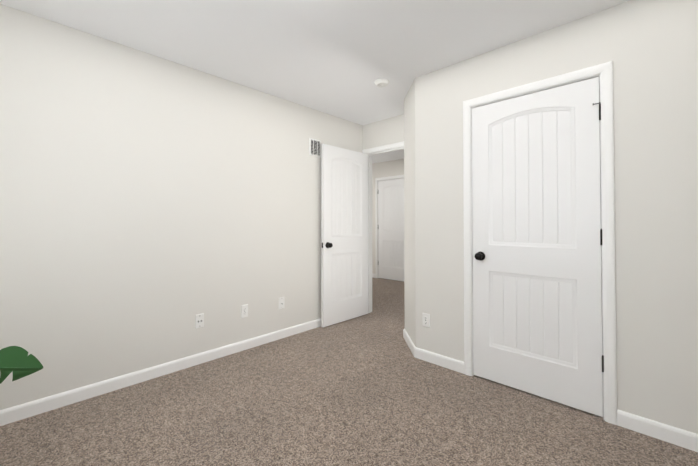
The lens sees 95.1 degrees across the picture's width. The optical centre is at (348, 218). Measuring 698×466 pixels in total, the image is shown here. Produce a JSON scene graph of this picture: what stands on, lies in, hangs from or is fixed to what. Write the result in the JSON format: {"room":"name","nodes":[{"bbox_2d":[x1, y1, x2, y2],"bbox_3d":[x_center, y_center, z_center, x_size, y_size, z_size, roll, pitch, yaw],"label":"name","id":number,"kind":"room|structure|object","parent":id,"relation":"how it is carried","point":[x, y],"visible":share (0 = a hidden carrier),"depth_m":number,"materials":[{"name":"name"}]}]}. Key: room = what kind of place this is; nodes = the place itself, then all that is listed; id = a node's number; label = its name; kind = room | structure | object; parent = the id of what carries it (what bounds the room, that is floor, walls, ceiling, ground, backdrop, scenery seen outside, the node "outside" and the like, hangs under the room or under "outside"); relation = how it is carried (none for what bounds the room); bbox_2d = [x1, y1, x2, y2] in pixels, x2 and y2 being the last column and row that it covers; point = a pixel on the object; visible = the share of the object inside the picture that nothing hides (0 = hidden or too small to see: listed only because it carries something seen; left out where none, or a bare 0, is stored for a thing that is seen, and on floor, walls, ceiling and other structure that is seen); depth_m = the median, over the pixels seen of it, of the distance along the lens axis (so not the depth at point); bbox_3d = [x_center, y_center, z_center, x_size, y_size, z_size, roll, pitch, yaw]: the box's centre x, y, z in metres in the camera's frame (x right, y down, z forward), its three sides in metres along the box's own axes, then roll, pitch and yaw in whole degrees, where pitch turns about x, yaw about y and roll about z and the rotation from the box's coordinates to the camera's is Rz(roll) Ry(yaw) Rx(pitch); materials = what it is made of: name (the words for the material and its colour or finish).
{"room":"empty bedroom","nodes":[
{"label":"empty bedroom","id":0,"kind":"room"},
{"bbox_2d":[0,4,362,409],"bbox_3d":[-1.166,-0.014,2.827,0.120,2.440,4.020,-1,-1,44],"label":"wall","id":1,"kind":"structure","parent":0,"point":[151,206],"depth_m":2.34,"materials":[{"name":"white paint"}]},
{"bbox_2d":[0,318,320,425],"bbox_3d":[-1.124,1.162,2.757,0.014,0.086,3.762,-1,-1,44],"label":"baseboard","id":2,"kind":"structure","parent":1,"relation":"attached to","point":[29,409],"depth_m":2.31,"materials":[{"name":"white wood"}]},
{"bbox_2d":[195,313,203,328],"bbox_3d":[-1.238,0.851,2.646,0.008,0.115,0.070,-1,-1,44],"label":"outlet","id":3,"kind":"object","parent":1,"relation":"attached to","point":[199,320],"visible":1,"depth_m":2.64,"materials":[{"name":"white plastic"}]},
{"bbox_2d":[241,304,247,317],"bbox_3d":[-0.960,0.856,2.937,0.008,0.115,0.070,-1,-1,44],"label":"duplex electrical outlet","id":4,"kind":"object","parent":1,"relation":"attached to","point":[244,310],"visible":1,"depth_m":2.93,"materials":[{"name":"white plastic"}]},
{"bbox_2d":[279,297,284,308],"bbox_3d":[-0.680,0.858,3.232,0.008,0.115,0.070,-1,-1,44],"label":"outlet","id":5,"kind":"object","parent":1,"relation":"attached to","point":[281,302],"visible":1,"depth_m":3.23,"materials":[{"name":"white plastic"}]},
{"bbox_2d":[309,138,320,157],"bbox_3d":[-0.377,-0.791,3.575,0.007,0.195,0.170,-1,-1,44],"label":"air vent","id":6,"kind":"object","parent":1,"relation":"in","point":[315,147],"visible":1,"depth_m":3.57,"materials":[{"name":"white plastic"}]},
{"bbox_2d":[0,0,629,163],"bbox_3d":[0.026,-1.279,3.214,6.140,0.100,6.198,-1,-1,44],"label":"ceiling","id":7,"kind":"structure","parent":0,"point":[337,58],"depth_m":2.17,"materials":[{"name":"white paint"}]},
{"bbox_2d":[375,78,388,87],"bbox_3d":[0.297,-1.215,2.881,0.132,0.037,0.132,-1,-1,44],"label":"smoke detector","id":8,"kind":"object","parent":7,"relation":"attached to","point":[381,83],"visible":0.98,"depth_m":2.85,"materials":[{"name":"white plastic"}]},
{"bbox_2d":[0,278,697,465],"bbox_3d":[0.062,1.261,3.142,6.240,0.100,6.198,-1,-1,44],"label":"floor","id":9,"kind":"structure","parent":0,"point":[369,389],"depth_m":1.89,"materials":[{"name":"brown carpet"}]},
{"bbox_2d":[0,346,42,383],"bbox_3d":[-1.378,0.525,0.962,0.778,1.306,0.676,-1,-1,44],"label":"monstera plant","id":10,"kind":"object","parent":9,"relation":"on","point":[18,362],"visible":1,"depth_m":1.24,"materials":[{"name":"green plant"}]},
{"bbox_2d":[363,114,403,149],"bbox_3d":[0.542,0.002,3.893,0.885,2.440,0.120,-1,-1,44],"label":"wall","id":11,"kind":"structure","parent":0,"point":[384,132],"depth_m":3.93,"materials":[{"name":"white paint"}]},
{"bbox_2d":[362,141,403,312],"bbox_3d":[0.536,0.163,3.884,0.882,2.117,0.138,-1,-1,44],"label":"door frame","id":12,"kind":"structure","parent":11,"relation":"attached to","point":[370,224],"depth_m":4.14,"materials":[{"name":"white wood"}]},
{"bbox_2d":[321,144,367,326],"bbox_3d":[-0.021,0.191,3.813,0.137,2.035,0.768,-1,-1,44],"label":"entry door","id":13,"kind":"structure","parent":12,"relation":"attached to","point":[344,234],"depth_m":3.77,"materials":[{"name":"white wood"}]},
{"bbox_2d":[372,159,403,273],"bbox_3d":[2.122,0.024,5.396,5.900,2.440,0.120,-1,-1,44],"label":"wall","id":14,"kind":"structure","parent":0,"point":[388,168],"depth_m":6.78,"materials":[{"name":"white paint"}]},
{"bbox_2d":[375,175,403,277],"bbox_3d":[0.888,0.200,6.473,0.891,2.120,0.018,-1,-1,44],"label":"door frame","id":15,"kind":"structure","parent":14,"relation":"attached to","point":[384,178],"depth_m":6.74,"materials":[{"name":"white wood"}]},
{"bbox_2d":[378,178,403,280],"bbox_3d":[0.922,0.231,6.514,0.772,2.035,0.106,-1,-1,44],"label":"hall door","id":16,"kind":"structure","parent":14,"relation":"in","point":[390,229],"depth_m":6.52,"materials":[{"name":"white wood"}]},
{"bbox_2d":[404,79,415,346],"bbox_3d":[0.634,-0.011,3.036,0.120,2.440,0.488,0,-1,-1],"label":"wall","id":17,"kind":"structure","parent":0,"point":[409,222],"depth_m":3.03,"materials":[{"name":"white paint"}]},
{"bbox_2d":[415,0,697,433],"bbox_3d":[1.444,-0.026,2.052,2.270,2.440,0.120,-1,-1,44],"label":"wall","id":18,"kind":"structure","parent":0,"point":[649,48],"depth_m":1.81,"materials":[{"name":"white paint"}]},
{"bbox_2d":[422,313,429,327],"bbox_3d":[0.651,0.864,2.703,0.070,0.115,0.008,-1,-1,44],"label":"outlet","id":19,"kind":"object","parent":18,"relation":"attached to","point":[426,319],"visible":1,"depth_m":2.70,"materials":[{"name":"white plastic"}]},
{"bbox_2d":[403,328,463,373],"bbox_3d":[0.843,1.165,2.992,0.797,0.086,0.708,-1,-1,44],"label":"baseboard","id":20,"kind":"structure","parent":18,"relation":"attached to","point":[441,360],"depth_m":2.64,"materials":[{"name":"white wood"}]},
{"bbox_2d":[472,77,603,416],"bbox_3d":[1.220,0.167,2.162,0.785,2.035,0.097,-1,-1,44],"label":"closet door","id":21,"kind":"structure","parent":18,"relation":"in","point":[537,246],"depth_m":2.13,"materials":[{"name":"white wood"}]},
{"bbox_2d":[463,61,616,424],"bbox_3d":[1.267,0.161,2.217,0.818,2.072,0.120,-1,-1,44],"label":"door frame","id":22,"kind":"structure","parent":18,"relation":"attached to","point":[471,202],"depth_m":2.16,"materials":[{"name":"white wood"}]},
{"bbox_2d":[617,409,697,451],"bbox_3d":[1.877,1.144,1.529,0.906,0.086,0.014,-1,-1,44],"label":"baseboard","id":23,"kind":"structure","parent":18,"relation":"attached to","point":[667,433],"depth_m":1.72,"materials":[{"name":"white wood"}]}
]}

